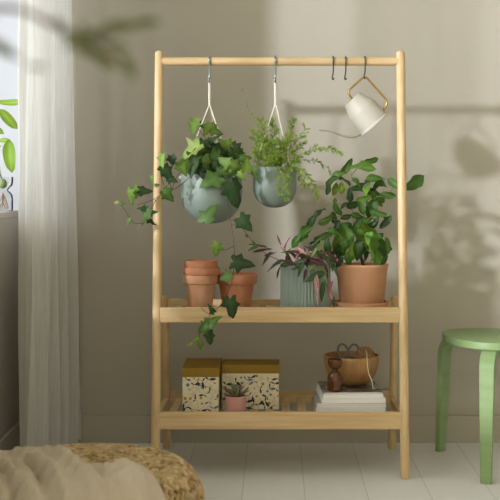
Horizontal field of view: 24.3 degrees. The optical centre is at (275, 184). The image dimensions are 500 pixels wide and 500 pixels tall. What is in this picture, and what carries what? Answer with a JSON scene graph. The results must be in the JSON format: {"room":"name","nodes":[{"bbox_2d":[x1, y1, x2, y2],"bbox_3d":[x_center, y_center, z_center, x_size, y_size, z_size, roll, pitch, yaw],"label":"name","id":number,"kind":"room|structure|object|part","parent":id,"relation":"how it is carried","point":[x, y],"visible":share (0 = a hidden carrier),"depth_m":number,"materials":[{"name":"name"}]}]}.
{"room":"living room","nodes":[
{"label":"living room","id":0,"kind":"room"},
{"bbox_2d":[0,217,18,437],"bbox_3d":[-0.960,-0.389,1.243,0.240,2.500,5.286,0,0,0],"label":"wall","id":1,"kind":"structure","parent":0,"point":[9,365],"depth_m":3.64,"materials":[{"name":"paint"}]},
{"bbox_2d":[0,210,18,218],"bbox_3d":[-0.949,0.094,3.534,0.222,0.020,0.668,0,0,0],"label":"windowsill","id":2,"kind":"structure","parent":1,"relation":"attached to","point":[4,214],"depth_m":3.68,"materials":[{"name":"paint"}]},
{"bbox_2d":[0,99,17,210],"bbox_3d":[-0.848,-0.091,3.675,0.136,0.350,0.184,0,0,0],"label":"potted plant","id":3,"kind":"object","parent":2,"relation":"on","point":[9,156],"visible":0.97,"depth_m":3.60,"materials":[{"name":"green plant"}]},
{"bbox_3d":[-0.879,-0.004,3.735,0.028,0.032,0.027,0,0,0],"label":"bulb","id":4,"kind":"part","parent":3,"relation":"part of","materials":[{"name":"green plant"}]},
{"bbox_2d":[0,177,12,210],"bbox_3d":[-0.879,0.029,3.735,0.064,0.110,0.064,0,0,0],"label":"jar","id":5,"kind":"object","parent":3,"relation":"on","point":[3,183],"depth_m":3.73,"materials":[{"name":"clear glass"}]},
{"bbox_2d":[0,422,19,449],"bbox_3d":[-0.834,0.816,1.237,0.012,0.090,5.274,0,0,0],"label":"baseboard","id":6,"kind":"structure","parent":1,"relation":"attached to","point":[10,440],"depth_m":3.63,"materials":[{"name":"paint"}]},
{"bbox_3d":[-0.781,-1.524,2.630,0.117,0.023,2.460,0,0,0],"label":"curtain rod","id":7,"kind":"object","parent":1,"relation":"attached to","visible":0},
{"bbox_2d":[18,0,81,446],"bbox_3d":[-0.716,-0.325,3.645,0.096,2.348,0.486,0,0,9],"label":"curtain","id":8,"kind":"object","parent":7,"relation":"hanging from","point":[48,298],"visible":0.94,"depth_m":3.53,"materials":[{"name":"fabric"}]},
{"bbox_2d":[72,0,499,414],"bbox_3d":[0.660,-0.389,3.936,3.480,2.500,0.100,0,0,0],"label":"wall","id":9,"kind":"structure","parent":0,"point":[451,48],"depth_m":3.89,"materials":[{"name":"paint"}]},
{"bbox_2d":[0,0,18,209],"bbox_3d":[-0.919,-0.627,3.865,0.162,1.423,0.006,0,0,0],"label":"window","id":10,"kind":"structure","parent":9,"relation":"attached to","point":[9,20],"depth_m":3.86,"materials":[{"name":"clear glass"}]},
{"bbox_2d":[78,415,499,442],"bbox_3d":[0.731,0.816,3.880,3.139,0.090,0.012,0,0,0],"label":"baseboard","id":11,"kind":"structure","parent":9,"relation":"attached to","point":[95,428],"depth_m":3.87,"materials":[{"name":"paint"}]},
{"bbox_2d":[117,443,499,499],"bbox_3d":[0.660,0.901,1.293,3.480,0.080,5.386,0,0,0],"label":"floor","id":12,"kind":"structure","parent":0,"point":[226,471],"depth_m":3.50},
{"bbox_2d":[0,4,163,80],"bbox_3d":[-0.384,0.347,1.000,0.573,1.028,0.240,0,0,0],"label":"houseplant","id":13,"kind":"object","parent":12,"relation":"on","point":[88,49],"visible":1,"depth_m":1.00,"materials":[{"name":"plant"}]},
{"bbox_3d":[-0.336,0.268,1.000,0.455,0.847,0.022,0,0,0],"label":"stem","id":14,"kind":"part","parent":13,"relation":"part of","materials":[{"name":"brown"}]},
{"bbox_2d":[50,443,204,499],"bbox_3d":[-0.472,0.765,2.850,0.596,0.188,0.596,0,0,-23],"label":"woven pouf","id":15,"kind":"object","parent":12,"relation":"on","point":[177,479],"visible":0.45,"depth_m":2.85,"materials":[{"name":"brown wicker"}]},
{"bbox_2d":[0,444,165,499],"bbox_3d":[-0.528,0.738,2.673,0.752,0.239,0.505,0,0,0],"label":"blanket","id":16,"kind":"object","parent":15,"relation":"on","point":[46,472],"visible":1,"depth_m":2.63,"materials":[{"name":"beige fabric"}]},
{"bbox_2d":[151,51,409,478],"bbox_3d":[0.012,0.228,3.592,0.759,1.270,0.410,0,0,0],"label":"plant stand","id":17,"kind":"object","parent":12,"relation":"on","point":[164,416],"visible":0.76,"depth_m":3.44,"materials":[{"name":"brown wood"}]},
{"bbox_3d":[-0.354,0.227,3.460,0.027,1.269,0.145,0,0,0],"label":"leg","id":18,"kind":"part","parent":17,"relation":"part of","materials":[{"name":"brown wood"}]},
{"bbox_3d":[-0.354,0.700,3.584,0.018,0.027,0.316,0,0,0],"label":"rail","id":19,"kind":"part","parent":17,"relation":"part of","materials":[{"name":"brown wood"}]},
{"bbox_3d":[-0.354,0.606,3.734,0.026,0.514,0.126,0,0,0],"label":"leg","id":20,"kind":"part","parent":17,"relation":"part of","materials":[{"name":"brown wood"}]},
{"bbox_2d":[114,80,259,349],"bbox_3d":[-0.261,0.081,3.479,0.427,0.803,0.266,0,0,0],"label":"ivy","id":21,"kind":"object","parent":17,"relation":"hanging from","point":[214,196],"visible":1,"depth_m":3.42,"materials":[{"name":"green plant"}]},
{"bbox_3d":[-0.246,-0.132,3.511,0.094,0.229,0.006,0,0,-10],"label":"hanging cord","id":22,"kind":"part","parent":21,"relation":"part of","materials":[{"name":"beige fabric"}]},
{"bbox_3d":[-0.202,-0.281,3.519,0.009,0.080,0.010,0,0,35],"label":"twisted cord","id":23,"kind":"part","parent":21,"relation":"part of","materials":[{"name":"beige fabric"}]},
{"bbox_2d":[181,174,241,223],"bbox_3d":[-0.196,0.042,3.520,0.185,0.150,0.185,0,0,0],"label":"planter","id":24,"kind":"object","parent":21,"relation":"on","point":[203,204],"depth_m":3.44,"materials":[{"name":"green ceramic"}]},
{"bbox_3d":[-0.163,-0.132,3.487,0.082,0.229,0.068,0,0,0],"label":"hanging cord","id":25,"kind":"part","parent":21,"relation":"part of","materials":[{"name":"beige fabric"}]},
{"bbox_2d":[183,275,217,306],"bbox_3d":[-0.232,0.326,3.550,0.106,0.108,0.106,0,0,0],"label":"terracotta pot","id":26,"kind":"object","parent":17,"relation":"on","point":[199,289],"visible":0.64,"depth_m":3.51,"materials":[{"name":"orange ceramic"}]},
{"bbox_2d":[183,267,219,275],"bbox_3d":[-0.229,0.304,3.550,0.114,0.104,0.114,0,0,0],"label":"terracotta pot","id":27,"kind":"object","parent":26,"relation":"in","point":[186,271],"visible":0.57,"depth_m":3.50,"materials":[{"name":"orange ceramic"}]},
{"bbox_2d":[184,259,217,267],"bbox_3d":[-0.230,0.282,3.550,0.103,0.104,0.103,0,0,0],"label":"terracotta pot","id":28,"kind":"object","parent":27,"relation":"in","point":[193,263],"visible":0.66,"depth_m":3.51,"materials":[{"name":"orange ceramic"}]},
{"bbox_2d":[182,358,221,410],"bbox_3d":[-0.225,0.616,3.558,0.112,0.139,0.198,0,0,0],"label":"storage box","id":29,"kind":"object","parent":17,"relation":"on","point":[202,377],"visible":0.92,"depth_m":3.46,"materials":[{"name":"beige cardboard"}]},
{"bbox_3d":[-0.225,0.559,3.558,0.112,0.027,0.198,0,0,0],"label":"lid","id":30,"kind":"part","parent":29,"relation":"part of","materials":[{"name":"brown"}]},
{"bbox_2d":[208,55,210,82],"bbox_3d":[-0.202,-0.352,3.518,0.011,0.084,0.038,0,0,9],"label":"s-hook","id":31,"kind":"object","parent":17,"relation":"hanging from","point":[209,56],"visible":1,"depth_m":3.51,"materials":[{"name":"silver metal"}]},
{"bbox_2d":[222,383,249,410],"bbox_3d":[-0.119,0.637,3.473,0.082,0.096,0.093,0,0,38],"label":"potted succulent","id":32,"kind":"object","parent":17,"relation":"on","point":[236,399],"visible":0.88,"depth_m":3.45,"materials":[{"name":"pink ceramic"}]},
{"bbox_2d":[225,394,245,410],"bbox_3d":[-0.120,0.657,3.468,0.062,0.056,0.062,0,0,0],"label":"ribbed pot","id":33,"kind":"object","parent":32,"relation":"on","point":[234,402],"depth_m":3.44,"materials":[{"name":"pink ceramic"}]},
{"bbox_2d":[217,272,256,306],"bbox_3d":[-0.123,0.328,3.615,0.126,0.104,0.126,0,0,0],"label":"terracotta pot","id":34,"kind":"object","parent":17,"relation":"on","point":[242,284],"visible":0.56,"depth_m":3.57,"materials":[{"name":"orange ceramic"}]},
{"bbox_3d":[0.005,0.691,3.584,0.659,0.011,0.319,0,0,0],"label":"slat panel","id":35,"kind":"part","parent":17,"relation":"part of","materials":[{"name":"brown wood"}]},
{"bbox_2d":[222,359,279,408],"bbox_3d":[-0.078,0.617,3.600,0.177,0.136,0.112,0,0,0],"label":"storage box","id":36,"kind":"object","parent":17,"relation":"on","point":[259,376],"visible":0.91,"depth_m":3.55,"materials":[{"name":"beige cardboard"}]},
{"bbox_3d":[-0.078,0.562,3.600,0.177,0.027,0.112,0,0,0],"label":"lid","id":37,"kind":"part","parent":36,"relation":"part of","materials":[{"name":"brown"}]},
{"bbox_3d":[0.005,0.386,3.567,0.659,0.011,0.227,0,0,0],"label":"slat panel","id":38,"kind":"part","parent":17,"relation":"part of","materials":[{"name":"brown wood"}]},
{"bbox_2d":[273,55,275,82],"bbox_3d":[-0.002,-0.352,3.518,0.011,0.084,0.038,0,0,9],"label":"s-hook","id":39,"kind":"object","parent":17,"relation":"hanging from","point":[274,80],"visible":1,"depth_m":3.51,"materials":[{"name":"silver metal"}]},
{"bbox_2d":[242,79,343,207],"bbox_3d":[0.051,-0.126,3.503,0.304,0.390,0.197,0,0,0],"label":"hanging fern","id":40,"kind":"object","parent":39,"relation":"hanging from","point":[275,187],"visible":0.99,"depth_m":3.47,"materials":[{"name":"green plant"}]},
{"bbox_3d":[-0.037,-0.144,3.512,0.075,0.210,0.006,0,0,-10],"label":"hanging cord","id":41,"kind":"part","parent":40,"relation":"part of","materials":[{"name":"beige fabric"}]},
{"bbox_2d":[253,167,295,207],"bbox_3d":[-0.004,0.007,3.520,0.131,0.124,0.131,0,0,0],"label":"planter","id":42,"kind":"object","parent":40,"relation":"on","point":[264,189],"depth_m":3.47,"materials":[{"name":"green ceramic"}]},
{"bbox_3d":[-0.002,-0.282,3.519,0.010,0.077,0.010,0,0,0],"label":"twisted cord","id":43,"kind":"part","parent":40,"relation":"part of","materials":[{"name":"beige fabric"}]},
{"bbox_3d":[0.006,-0.144,3.554,0.006,0.210,0.073,0,0,15],"label":"hanging cord","id":44,"kind":"part","parent":40,"relation":"part of","materials":[{"name":"beige fabric"}]},
{"bbox_3d":[0.024,-0.144,3.496,0.054,0.210,0.050,0,0,0],"label":"hanging cord","id":45,"kind":"part","parent":40,"relation":"part of","materials":[{"name":"beige fabric"}]},
{"bbox_3d":[0.012,0.687,3.752,0.712,0.038,0.018,0,0,0],"label":"shelf rail","id":46,"kind":"part","parent":17,"relation":"part of","materials":[{"name":"brown wood"}]},
{"bbox_3d":[0.012,-0.375,3.518,0.716,0.026,0.026,0,0,0],"label":"rail","id":47,"kind":"part","parent":17,"relation":"part of","materials":[{"name":"brown wood"}]},
{"bbox_3d":[0.012,0.693,3.416,0.712,0.050,0.018,0,0,0],"label":"shelf rail","id":48,"kind":"part","parent":17,"relation":"part of","materials":[{"name":"brown wood"}]},
{"bbox_3d":[0.012,0.380,3.689,0.712,0.034,0.018,0,0,0],"label":"shelf rail","id":49,"kind":"part","parent":17,"relation":"part of","materials":[{"name":"brown wood"}]},
{"bbox_3d":[0.012,0.386,3.445,0.712,0.045,0.018,0,0,0],"label":"shelf rail","id":50,"kind":"part","parent":17,"relation":"part of","materials":[{"name":"brown wood"}]},
{"bbox_2d":[248,235,341,306],"bbox_3d":[0.070,0.263,3.537,0.282,0.234,0.196,0,0,11],"label":"plant","id":51,"kind":"object","parent":17,"relation":"on","point":[306,281],"visible":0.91,"depth_m":3.48,"materials":[{"name":"green plant"}]},
{"bbox_3d":[0.074,0.261,3.497,0.215,0.156,0.118,0,0,11],"label":"stem","id":52,"kind":"part","parent":51,"relation":"part of","materials":[{"name":"purple"}]},
{"bbox_3d":[0.090,0.309,3.555,0.154,0.141,0.154,0,0,0],"label":"ribbed planter","id":53,"kind":"part","parent":51,"relation":"part of","materials":[{"name":"grey"}]},
{"bbox_2d":[331,56,333,79],"bbox_3d":[0.173,-0.355,3.518,0.009,0.074,0.036,0,0,9],"label":"s-hook","id":54,"kind":"object","parent":17,"relation":"hanging from","point":[332,56],"visible":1,"depth_m":3.51,"materials":[{"name":"grey metal"}]},
{"bbox_2d":[344,56,346,79],"bbox_3d":[0.211,-0.355,3.518,0.009,0.074,0.036,0,0,9],"label":"s-hook","id":55,"kind":"object","parent":17,"relation":"hanging from","point":[345,56],"visible":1,"depth_m":3.51,"materials":[{"name":"grey metal"}]},
{"bbox_2d":[291,157,424,306],"bbox_3d":[0.243,0.147,3.546,0.410,0.466,0.187,0,0,-8],"label":"potted leafy plant","id":56,"kind":"object","parent":17,"relation":"on","point":[360,284],"visible":0.99,"depth_m":3.51,"materials":[{"name":"plant"}]},
{"bbox_3d":[0.233,0.057,3.528,0.349,0.249,0.067,0,0,-15],"label":"stem","id":57,"kind":"part","parent":56,"relation":"part of","materials":[{"name":"green plant"}]},
{"bbox_3d":[0.263,0.307,3.560,0.164,0.133,0.164,0,0,0],"label":"pot","id":58,"kind":"part","parent":56,"relation":"part of","materials":[{"name":"ceramic"}]},
{"bbox_2d":[363,56,365,78],"bbox_3d":[0.269,-0.357,3.518,0.009,0.071,0.036,0,0,9],"label":"s-hook","id":59,"kind":"object","parent":17,"relation":"hanging from","point":[364,56],"visible":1,"depth_m":3.51,"materials":[{"name":"grey metal"}]},
{"bbox_2d":[319,76,387,137],"bbox_3d":[0.235,-0.236,3.520,0.209,0.188,0.103,0,0,0],"label":"watering can","id":60,"kind":"object","parent":59,"relation":"hanging from","point":[363,111],"visible":1,"depth_m":3.48,"materials":[{"name":"beige ceramic"}]},
{"bbox_3d":[0.200,-0.155,3.520,0.140,0.026,0.010,0,0,0],"label":"spout","id":61,"kind":"part","parent":60,"relation":"part of","materials":[{"name":"beige ceramic"}]},
{"bbox_3d":[0.279,-0.276,3.520,0.122,0.107,0.006,0,0,0],"label":"handle","id":62,"kind":"part","parent":60,"relation":"part of","materials":[{"name":"gold metal"}]},
{"bbox_3d":[0.378,0.606,3.734,0.026,0.514,0.126,0,0,0],"label":"leg","id":63,"kind":"part","parent":17,"relation":"part of","materials":[{"name":"brown wood"}]},
{"bbox_3d":[0.378,0.700,3.584,0.018,0.027,0.316,0,0,0],"label":"rail","id":64,"kind":"part","parent":17,"relation":"part of","materials":[{"name":"brown wood"}]},
{"bbox_3d":[0.378,0.227,3.460,0.027,1.269,0.145,0,0,0],"label":"leg","id":65,"kind":"part","parent":17,"relation":"part of","materials":[{"name":"brown wood"}]},
{"bbox_3d":[0.226,0.682,3.557,0.207,0.006,0.207,0,0,0],"label":"magazine","id":66,"kind":"object","parent":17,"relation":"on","visible":0},
{"bbox_3d":[0.223,0.677,3.557,0.208,0.005,0.206,0,0,0],"label":"magazine","id":67,"kind":"object","parent":66,"relation":"on","visible":0},
{"bbox_2d":[316,409,385,410],"bbox_3d":[0.224,0.671,3.556,0.209,0.006,0.209,0,0,0],"label":"magazine","id":68,"kind":"object","parent":67,"relation":"on","point":[316,409],"visible":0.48,"depth_m":3.45,"materials":[{"name":"white paper"}]},
{"bbox_2d":[314,395,384,408],"bbox_3d":[0.222,0.665,3.558,0.210,0.005,0.206,0,0,0],"label":"magazine","id":69,"kind":"object","parent":68,"relation":"on","point":[316,407],"visible":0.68,"depth_m":3.46,"materials":[{"name":"white paper"}]},
{"bbox_2d":[315,398,385,406],"bbox_3d":[0.226,0.659,3.557,0.207,0.006,0.206,0,0,0],"label":"magazine","id":70,"kind":"object","parent":69,"relation":"on","point":[315,398],"visible":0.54,"depth_m":3.46,"materials":[{"name":"white paper"}]},
{"bbox_2d":[315,391,385,404],"bbox_3d":[0.225,0.653,3.556,0.210,0.006,0.210,0,0,0],"label":"magazine","id":71,"kind":"object","parent":70,"relation":"on","point":[318,402],"visible":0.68,"depth_m":3.45,"materials":[{"name":"white paper"}]},
{"bbox_2d":[316,387,385,402],"bbox_3d":[0.227,0.643,3.558,0.192,0.014,0.204,0,0,-3],"label":"magazine","id":72,"kind":"object","parent":71,"relation":"on","point":[333,400],"visible":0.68,"depth_m":3.46,"materials":[{"name":"white paper"}]},
{"bbox_2d":[317,383,383,398],"bbox_3d":[0.225,0.630,3.560,0.182,0.012,0.200,0,0,-4],"label":"magazine","id":73,"kind":"object","parent":72,"relation":"on","point":[325,396],"visible":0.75,"depth_m":3.46,"materials":[{"name":"white paper"}]},
{"bbox_2d":[318,381,381,393],"bbox_3d":[0.225,0.621,3.561,0.176,0.004,0.198,0,0,-3],"label":"magazine","id":74,"kind":"object","parent":73,"relation":"on","point":[323,384],"visible":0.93,"depth_m":3.51,"materials":[{"name":"white paper"}]},
{"bbox_2d":[327,358,341,391],"bbox_3d":[0.177,0.571,3.484,0.045,0.096,0.045,0,0,0],"label":"vase","id":75,"kind":"object","parent":74,"relation":"on","point":[334,379],"visible":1,"depth_m":3.47,"materials":[{"name":"brown glass"}]},
{"bbox_2d":[324,351,379,386],"bbox_3d":[0.234,0.572,3.592,0.174,0.094,0.174,0,0,0],"label":"wooden bowl","id":76,"kind":"object","parent":74,"relation":"on","point":[354,372],"visible":0.84,"depth_m":3.53,"materials":[{"name":"brown wood"}]},
{"bbox_2d":[337,343,358,358],"bbox_3d":[0.224,0.547,3.588,0.071,0.117,0.015,0,0,0],"label":"scissors","id":77,"kind":"object","parent":76,"relation":"in","point":[340,344],"visible":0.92,"depth_m":3.59,"materials":[{"name":"grey metal"}]},
{"bbox_2d":[355,346,378,389],"bbox_3d":[0.286,0.559,3.553,0.064,0.122,0.127,0,0,-20],"label":"twine ball","id":78,"kind":"object","parent":76,"relation":"in","point":[362,352],"visible":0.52,"depth_m":3.56,"materials":[{"name":"beige fabric"}]},
{"bbox_2d":[346,388,387,390],"bbox_3d":[0.273,0.615,3.487,0.128,0.006,0.025,0,0,0],"label":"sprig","id":79,"kind":"object","parent":74,"relation":"on","point":[349,388],"visible":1,"depth_m":3.48,"materials":[{"name":"brown"}]},
{"bbox_2d":[435,328,499,483],"bbox_3d":[0.724,0.661,3.552,0.420,0.400,0.438,0,0,0],"label":"stool","id":80,"kind":"object","parent":12,"relation":"on","point":[487,340],"visible":1,"depth_m":3.43,"materials":[{"name":"green paint"}]},
{"bbox_3d":[0.587,0.673,3.689,0.046,0.376,0.189,0,0,-40],"label":"leg","id":81,"kind":"part","parent":80,"relation":"part of","materials":[{"name":"green paint"}]},
{"bbox_3d":[0.697,0.473,3.566,0.357,0.024,0.360,0,0,0],"label":"seat","id":82,"kind":"part","parent":80,"relation":"part of","materials":[{"name":"green paint"}]},
{"bbox_3d":[0.635,0.673,3.427,0.046,0.376,0.189,0,0,20],"label":"leg","id":83,"kind":"part","parent":80,"relation":"part of","materials":[{"name":"green paint"}]}
]}

